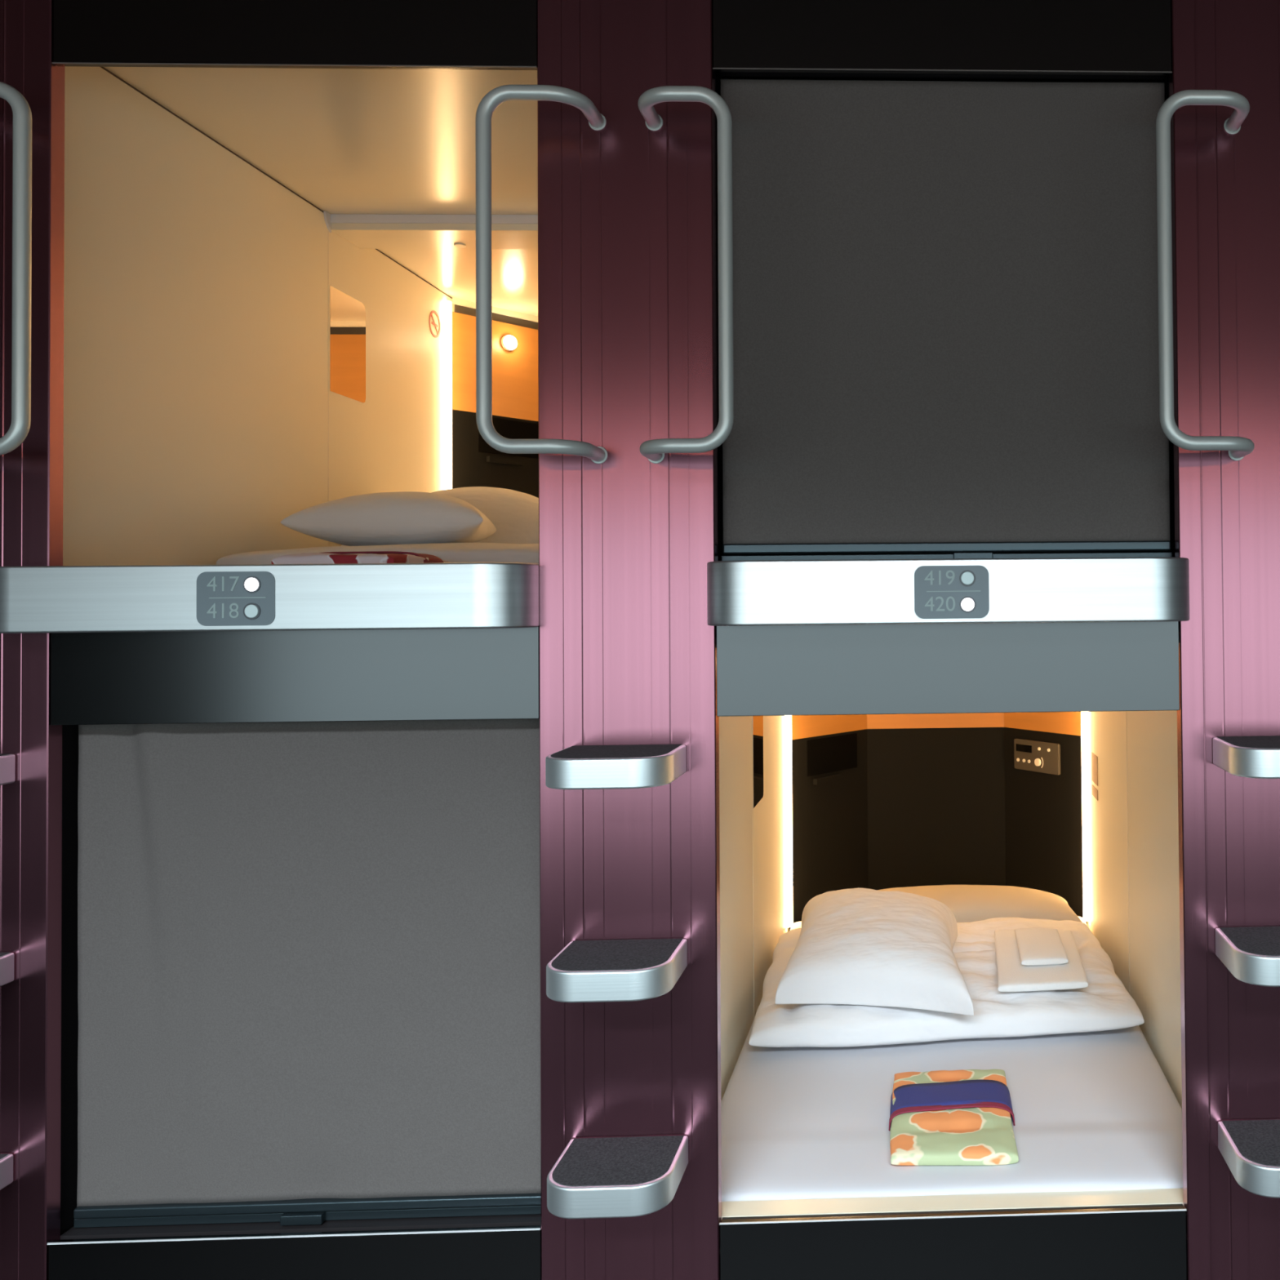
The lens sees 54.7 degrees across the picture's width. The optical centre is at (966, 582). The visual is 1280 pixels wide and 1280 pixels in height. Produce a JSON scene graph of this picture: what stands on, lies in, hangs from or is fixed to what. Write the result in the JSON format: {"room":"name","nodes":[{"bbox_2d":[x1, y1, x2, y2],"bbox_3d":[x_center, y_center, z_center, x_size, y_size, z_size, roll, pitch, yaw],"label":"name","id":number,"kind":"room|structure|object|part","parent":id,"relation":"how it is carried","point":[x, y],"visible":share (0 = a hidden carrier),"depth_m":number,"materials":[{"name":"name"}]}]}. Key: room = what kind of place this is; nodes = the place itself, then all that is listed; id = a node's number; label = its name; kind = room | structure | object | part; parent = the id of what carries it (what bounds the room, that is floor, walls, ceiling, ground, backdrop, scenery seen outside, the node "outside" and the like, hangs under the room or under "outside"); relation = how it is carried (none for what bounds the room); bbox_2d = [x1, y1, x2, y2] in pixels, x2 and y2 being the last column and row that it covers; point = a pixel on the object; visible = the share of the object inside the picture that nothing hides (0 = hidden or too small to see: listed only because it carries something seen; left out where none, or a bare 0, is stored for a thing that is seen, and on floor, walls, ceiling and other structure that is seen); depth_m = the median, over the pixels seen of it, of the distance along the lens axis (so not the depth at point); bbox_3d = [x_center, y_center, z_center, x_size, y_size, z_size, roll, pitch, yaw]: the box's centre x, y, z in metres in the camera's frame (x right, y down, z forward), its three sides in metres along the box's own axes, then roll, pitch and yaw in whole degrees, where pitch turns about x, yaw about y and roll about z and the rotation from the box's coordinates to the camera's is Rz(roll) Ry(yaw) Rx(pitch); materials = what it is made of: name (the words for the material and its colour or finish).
{"room":"dormitory","nodes":[
{"label":"dormitory","id":0,"kind":"room"},
{"bbox_3d":[-0.155,1.678,1.791,8.600,0.050,6.150,-1,-1,-2],"label":"floor","id":1,"kind":"structure","parent":0,"visible":0},
{"bbox_2d":[0,0,64,1279],"bbox_3d":[-1.845,0.200,2.145,0.326,2.950,0.036,-1,-1,-2],"label":"pillar","id":2,"kind":"structure","parent":1,"relation":"on","point":[31,474],"depth_m":2.14,"materials":[{"name":"metal"}]},
{"bbox_2d":[0,1153,13,1190],"bbox_3d":[-1.833,1.060,2.018,0.216,0.053,0.190,-1,-1,-2],"label":"step","id":3,"kind":"structure","parent":2,"relation":"attached to","point":[6,1159],"depth_m":2.10,"materials":[{"name":"silver metal"}]},
{"bbox_2d":[0,951,14,986],"bbox_3d":[-1.836,0.697,2.024,0.216,0.053,0.190,-1,-1,-2],"label":"step","id":4,"kind":"structure","parent":2,"relation":"attached to","point":[6,959],"depth_m":2.10,"materials":[{"name":"silver metal"}]},
{"bbox_2d":[0,753,15,785],"bbox_3d":[-1.839,0.337,2.030,0.216,0.053,0.190,-1,-1,-2],"label":"step","id":5,"kind":"structure","parent":2,"relation":"attached to","point":[7,761],"depth_m":2.11,"materials":[{"name":"silver metal"}]},
{"bbox_2d":[0,81,31,455],"bbox_3d":[-1.741,-0.544,2.052,0.226,0.660,0.097,-1,-1,36],"label":"handrail","id":6,"kind":"object","parent":2,"relation":"attached to","point":[19,429],"visible":1,"depth_m":2.02,"materials":[{"name":"silver metal"}]},
{"bbox_2d":[47,1225,541,1279],"bbox_3d":[-1.227,1.431,2.138,0.884,0.471,0.014,-1,-1,-2],"label":"panel","id":7,"kind":"object","parent":1,"relation":"on","point":[505,1252],"visible":1,"depth_m":2.14,"materials":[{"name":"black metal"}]},
{"bbox_2d":[537,0,721,1279],"bbox_3d":[-0.633,0.189,2.192,0.326,2.950,0.036,-1,-1,-2],"label":"pillar","id":8,"kind":"structure","parent":1,"relation":"on","point":[627,274],"depth_m":2.18,"materials":[{"name":"metal"}]},
{"bbox_2d":[0,562,539,633],"bbox_3d":[-1.273,0.027,2.098,0.962,0.117,0.114,-1,-1,-2],"label":"ledge","id":9,"kind":"object","parent":8,"relation":"attached to","point":[40,599],"visible":1,"depth_m":2.05,"materials":[{"name":"metal"}]},
{"bbox_3d":[-1.282,0.028,2.046,0.134,0.095,0.002,-1,-1,-2],"label":"number plate","id":10,"kind":"part","parent":9,"relation":"part of","materials":[{"name":"grey plastic"}]},
{"bbox_2d":[244,604,258,617],"bbox_3d":[-1.253,0.050,2.044,0.024,0.024,0.004,-1,-1,-2],"label":"lamp","id":11,"kind":"object","parent":9,"relation":"attached to","point":[251,611],"depth_m":2.04,"materials":[{"name":"white plastic"}]},
{"bbox_2d":[244,577,258,591],"bbox_3d":[-1.254,0.003,2.044,0.024,0.024,0.004,-1,-1,-2],"label":"lamp","id":12,"kind":"object","parent":9,"relation":"on","point":[251,584],"depth_m":2.04,"materials":[{"name":"white plastic"}]},
{"bbox_2d":[52,0,537,70],"bbox_3d":[-1.251,-1.121,2.182,0.884,0.314,0.014,-1,-1,-2],"label":"panel","id":13,"kind":"object","parent":8,"relation":"attached to","point":[380,34],"visible":1,"depth_m":2.18,"materials":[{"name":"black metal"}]},
{"bbox_2d":[50,626,539,724],"bbox_3d":[-1.239,0.118,2.162,0.884,0.278,0.012,-1,-1,-2],"label":"panel","id":14,"kind":"object","parent":8,"relation":"attached to","point":[284,676],"visible":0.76,"depth_m":2.15,"materials":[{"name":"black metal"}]},
{"bbox_2d":[62,66,538,565],"bbox_3d":[-1.295,-0.509,3.446,1.136,1.163,2.532,-1,-1,-2],"label":"capsule","id":15,"kind":"object","parent":8,"relation":"attached to","point":[269,273],"visible":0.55,"depth_m":2.89,"materials":[{"name":"beige plastic"}]},
{"bbox_2d":[329,285,365,402],"bbox_3d":[-1.845,-0.705,3.478,0.003,0.306,0.216,-1,-1,-2],"label":"wall mirror","id":16,"kind":"object","parent":15,"relation":"attached to","point":[347,308],"depth_m":3.47,"materials":[{"name":"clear mirror"}]},
{"bbox_3d":[-1.298,-1.058,3.396,1.096,0.024,0.008,-1,-1,-2],"label":"ceiling trim","id":17,"kind":"part","parent":15,"relation":"part of","materials":[{"name":"white plastic"}]},
{"bbox_3d":[-1.337,-0.813,4.464,1.096,0.358,0.375,-1,-1,-2],"label":"panel","id":18,"kind":"part","parent":15,"relation":"part of","materials":[{"name":"orange plastic"}]},
{"bbox_3d":[-1.332,-0.282,4.455,1.096,0.705,0.375,-1,-1,-2],"label":"panel","id":19,"kind":"part","parent":15,"relation":"part of","materials":[{"name":"black plastic"}]},
{"bbox_2d":[471,561,538,564],"bbox_3d":[-1.282,0.013,3.248,1.068,0.073,2.010,-1,-1,-2],"label":"mattress","id":20,"kind":"object","parent":15,"relation":"on","point":[472,562],"visible":0.02,"depth_m":2.29,"materials":[{"name":"white fabric"}]},
{"bbox_2d":[271,551,449,564],"bbox_3d":[-1.285,-0.044,2.502,0.262,0.044,0.308,-1,-1,-2],"label":"robe","id":21,"kind":"object","parent":20,"relation":"on","point":[365,557],"visible":0.55,"depth_m":2.35,"materials":[{"name":"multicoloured fabric"}]},
{"bbox_3d":[-1.287,-0.044,2.538,0.260,0.044,0.099,-1,-1,-2],"label":"sash","id":22,"kind":"part","parent":21,"relation":"part of","materials":[{"name":"red fabric"}]},
{"bbox_2d":[216,542,538,564],"bbox_3d":[-1.283,-0.055,3.325,1.054,0.094,1.119,-1,-1,-2],"label":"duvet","id":23,"kind":"object","parent":20,"relation":"on","point":[449,552],"visible":0.18,"depth_m":2.78,"materials":[{"name":"white fabric"}]},
{"bbox_2d":[280,491,496,546],"bbox_3d":[-1.497,-0.166,3.158,0.523,0.158,0.418,-1,-1,-2],"label":"pillow","id":24,"kind":"object","parent":23,"relation":"on","point":[397,517],"visible":0.93,"depth_m":2.99,"materials":[{"name":"white fabric"}]},
{"bbox_2d":[341,486,538,546],"bbox_3d":[-1.486,-0.179,3.619,0.713,0.236,0.460,-1,-1,-2],"label":"pillow","id":25,"kind":"object","parent":23,"relation":"on","point":[514,514],"visible":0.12,"depth_m":3.44,"materials":[{"name":"white fabric"}]},
{"bbox_2d":[501,334,517,351],"bbox_3d":[-1.740,-0.914,4.438,0.049,0.060,0.056,-1,-1,-2],"label":"reading lamp","id":26,"kind":"object","parent":15,"relation":"attached to","point":[508,342],"depth_m":4.43,"materials":[{"name":"white"}]},
{"bbox_2d":[60,724,541,1239],"bbox_3d":[-1.242,0.690,2.360,0.946,1.058,0.364,-1,-1,-2],"label":"trim","id":27,"kind":"structure","parent":8,"relation":"attached to","point":[69,1007],"depth_m":2.19,"materials":[{"name":"black metal"}]},
{"bbox_2d":[73,718,541,1227],"bbox_3d":[-1.232,0.698,2.204,0.878,1.004,0.043,-1,-1,-2],"label":"roller blind","id":28,"kind":"object","parent":27,"relation":"attached to","point":[308,953],"visible":0.94,"depth_m":2.20,"materials":[{"name":"grey fabric"}]},
{"bbox_3d":[-1.227,1.191,2.203,0.878,0.018,0.022,-1,-1,-2],"label":"guide rail","id":29,"kind":"part","parent":28,"relation":"part of","materials":[{"name":"grey"}]},
{"bbox_2d":[475,84,607,463],"bbox_3d":[-0.747,-0.553,2.089,0.233,0.660,0.100,0,-1,-39],"label":"handrail","id":30,"kind":"object","parent":8,"relation":"attached to","point":[498,95],"visible":1,"depth_m":2.05,"materials":[{"name":"silver metal"}]},
{"bbox_2d":[545,744,686,789],"bbox_3d":[-0.627,0.326,2.077,0.216,0.053,0.190,-1,-1,-2],"label":"step","id":31,"kind":"structure","parent":8,"relation":"attached to","point":[633,766],"depth_m":1.99,"materials":[{"name":"silver metal"}]},
{"bbox_2d":[546,938,687,1002],"bbox_3d":[-0.624,0.686,2.071,0.216,0.053,0.190,-1,-1,-2],"label":"step","id":32,"kind":"structure","parent":8,"relation":"attached to","point":[607,970],"depth_m":2.00,"materials":[{"name":"silver metal"}]},
{"bbox_2d":[546,1135,688,1218],"bbox_3d":[-0.620,1.049,2.064,0.216,0.053,0.190,-1,-1,-2],"label":"step","id":33,"kind":"structure","parent":8,"relation":"attached to","point":[606,1177],"depth_m":2.01,"materials":[{"name":"silver metal"}]},
{"bbox_2d":[637,85,733,463],"bbox_3d":[-0.528,-0.555,2.100,0.222,0.660,0.096,-1,-1,36],"label":"handrail","id":34,"kind":"object","parent":8,"relation":"attached to","point":[654,450],"visible":1,"depth_m":2.06,"materials":[{"name":"silver metal"}]},
{"bbox_2d":[712,0,1172,75],"bbox_3d":[-0.045,-1.132,2.229,0.874,0.314,0.014,-1,-1,-2],"label":"panel","id":35,"kind":"object","parent":8,"relation":"attached to","point":[987,37],"visible":1,"depth_m":2.22,"materials":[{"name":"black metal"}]},
{"bbox_2d":[715,71,1174,560],"bbox_3d":[-0.047,-0.543,2.428,0.937,1.058,0.364,-1,-1,-2],"label":"trim","id":36,"kind":"structure","parent":8,"relation":"attached to","point":[717,77],"depth_m":2.36,"materials":[{"name":"black"}]},
{"bbox_2d":[720,71,1172,560],"bbox_3d":[-0.040,-0.535,2.272,0.875,0.994,0.043,-1,-1,-2],"label":"roller blind","id":37,"kind":"object","parent":36,"relation":"attached to","point":[945,294],"visible":0.91,"depth_m":2.27,"materials":[{"name":"grey fabric"}]},
{"bbox_3d":[-0.036,-0.047,2.271,0.875,0.018,0.022,-1,-1,-2],"label":"guide rail","id":38,"kind":"part","parent":37,"relation":"part of","materials":[{"name":"grey metal"}]},
{"bbox_2d":[716,621,1179,716],"bbox_3d":[-0.033,0.107,2.209,0.874,0.278,0.012,-1,-1,-2],"label":"panel","id":39,"kind":"object","parent":8,"relation":"attached to","point":[844,669],"visible":0.56,"depth_m":2.20,"materials":[{"name":"grey metal"}]},
{"bbox_2d":[706,556,1189,626],"bbox_3d":[-0.030,0.016,2.146,0.898,0.117,0.114,-1,-1,-2],"label":"ledge","id":40,"kind":"object","parent":8,"relation":"attached to","point":[750,593],"visible":1,"depth_m":2.09,"materials":[{"name":"metal"}]},
{"bbox_3d":[-0.027,0.017,2.094,0.134,0.095,0.002,-1,-1,-2],"label":"number plate","id":41,"kind":"part","parent":40,"relation":"part of","materials":[{"name":"grey plastic"}]},
{"bbox_2d":[960,571,973,584],"bbox_3d":[0.001,-0.008,2.093,0.024,0.024,0.004,-1,-1,-2],"label":"lamp","id":42,"kind":"object","parent":40,"relation":"on","point":[966,577],"depth_m":2.09,"materials":[{"name":"white plastic"}]},
{"bbox_2d":[960,597,974,611],"bbox_3d":[0.002,0.039,2.092,0.024,0.024,0.004,-1,-1,-2],"label":"lamp","id":43,"kind":"object","parent":40,"relation":"attached to","point":[967,604],"depth_m":2.09,"materials":[{"name":"white plastic"}]},
{"bbox_2d":[719,710,1183,1220],"bbox_3d":[-0.076,0.702,3.471,1.136,1.163,2.532,-1,-1,-2],"label":"capsule","id":44,"kind":"object","parent":8,"relation":"attached to","point":[1081,808],"visible":0.38,"depth_m":4.19,"materials":[{"name":"beige plastic"}]},
{"bbox_2d":[752,715,763,808],"bbox_3d":[-0.627,0.506,3.504,0.003,0.306,0.216,-1,-1,-2],"label":"wall mirror","id":45,"kind":"object","parent":44,"relation":"attached to","point":[757,721],"depth_m":3.49,"materials":[{"name":"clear mirror"}]},
{"bbox_3d":[-0.119,0.398,4.490,1.096,0.358,0.375,-1,-1,-2],"label":"panel","id":46,"kind":"part","parent":44,"relation":"part of","materials":[{"name":"orange plastic"}]},
{"bbox_3d":[-0.114,0.929,4.481,1.096,0.705,0.375,-1,-1,-2],"label":"panel","id":47,"kind":"part","parent":44,"relation":"part of","materials":[{"name":"black plastic"}]},
{"bbox_2d":[720,915,1182,1201],"bbox_3d":[-0.064,1.225,3.273,1.068,0.070,2.011,-1,-1,-2],"label":"mattress","id":48,"kind":"object","parent":44,"relation":"on","point":[1097,1110],"visible":0.4,"depth_m":2.58,"materials":[{"name":"white fabric"}]},
{"bbox_2d":[748,917,1144,1047],"bbox_3d":[-0.075,1.139,3.420,1.047,0.131,0.961,-1,-1,-2],"label":"duvet","id":49,"kind":"object","parent":48,"relation":"on","point":[1105,1003],"visible":0.62,"depth_m":3.02,"materials":[{"name":"white fabric"}]},
{"bbox_2d":[775,888,973,1015],"bbox_3d":[-0.254,1.000,3.291,0.510,0.191,0.837,-1,-1,-2],"label":"pillow","id":50,"kind":"object","parent":49,"relation":"on","point":[855,946],"visible":1,"depth_m":3.03,"materials":[{"name":"white fabric"}]},
{"bbox_2d":[994,928,1088,991],"bbox_3d":[0.201,1.068,3.326,0.258,0.036,0.530,-1,-1,-2],"label":"bath towel","id":51,"kind":"object","parent":49,"relation":"on","point":[1013,976],"visible":0.81,"depth_m":3.16,"materials":[{"name":"white fabric"}]},
{"bbox_2d":[1014,928,1068,965],"bbox_3d":[0.211,1.039,3.341,0.136,0.033,0.320,-1,-1,-2],"label":"hand towel","id":52,"kind":"object","parent":51,"relation":"on","point":[1036,946],"visible":1,"depth_m":3.28,"materials":[{"name":"white fabric"}]},
{"bbox_2d":[888,1069,1018,1165],"bbox_3d":[-0.033,1.165,2.566,0.276,0.046,0.438,-1,-1,-2],"label":"robe","id":53,"kind":"object","parent":48,"relation":"on","point":[939,1117],"visible":1,"depth_m":2.50,"materials":[{"name":"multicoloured fabric"}]},
{"bbox_3d":[-0.035,1.166,2.615,0.274,0.046,0.137,-1,-1,-2],"label":"sash","id":54,"kind":"part","parent":53,"relation":"part of","materials":[{"name":"blue fabric"}]},
{"bbox_2d":[876,884,1082,922],"bbox_3d":[-0.058,1.140,4.091,0.900,0.151,0.340,-1,-1,-2],"label":"pillow","id":55,"kind":"object","parent":48,"relation":"on","point":[967,903],"visible":0.34,"depth_m":3.98,"materials":[{"name":"beige fabric"}]},
{"bbox_3d":[-0.024,1.217,2.243,1.096,0.051,0.055,-1,-1,-2],"label":"sill","id":56,"kind":"part","parent":44,"relation":"part of","materials":[{"name":"beige plastic"}]},
{"bbox_3d":[0.272,0.672,4.512,0.012,0.118,0.252,0,-1,-39],"label":"control panel","id":57,"kind":"part","parent":44,"relation":"part of","materials":[{"name":"grey"}]},
{"bbox_2d":[719,1206,1186,1279],"bbox_3d":[-0.020,1.421,2.185,0.874,0.471,0.014,-1,-1,-2],"label":"panel","id":58,"kind":"object","parent":1,"relation":"on","point":[1136,1243],"visible":1,"depth_m":2.18,"materials":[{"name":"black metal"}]},
{"bbox_2d":[1168,0,1279,1279],"bbox_3d":[0.569,0.178,2.239,0.326,2.950,0.036,-1,-1,-2],"label":"pillar","id":59,"kind":"structure","parent":1,"relation":"on","point":[1225,187],"depth_m":2.22,"materials":[{"name":"metal"}]},
{"bbox_2d":[1155,89,1254,460],"bbox_3d":[0.459,-0.564,2.137,0.229,0.660,0.099,0,-1,-39],"label":"handrail","id":60,"kind":"object","parent":59,"relation":"attached to","point":[1237,447],"visible":1,"depth_m":2.09,"materials":[{"name":"silver metal"}]},
{"bbox_2d":[1213,735,1279,778],"bbox_3d":[0.578,0.316,2.124,0.216,0.053,0.190,-1,-1,-2],"label":"step","id":61,"kind":"structure","parent":59,"relation":"attached to","point":[1249,757],"depth_m":2.06,"materials":[{"name":"silver metal"}]},
{"bbox_2d":[1215,926,1279,986],"bbox_3d":[0.582,0.676,2.117,0.216,0.053,0.190,-1,-1,-2],"label":"step","id":62,"kind":"structure","parent":59,"relation":"attached to","point":[1251,954],"depth_m":2.07,"materials":[{"name":"silver metal"}]},
{"bbox_2d":[1217,1119,1279,1197],"bbox_3d":[0.585,1.039,2.111,0.216,0.053,0.190,-1,-1,-2],"label":"step","id":63,"kind":"structure","parent":59,"relation":"attached to","point":[1250,1148],"depth_m":2.08,"materials":[{"name":"silver metal"}]}
]}

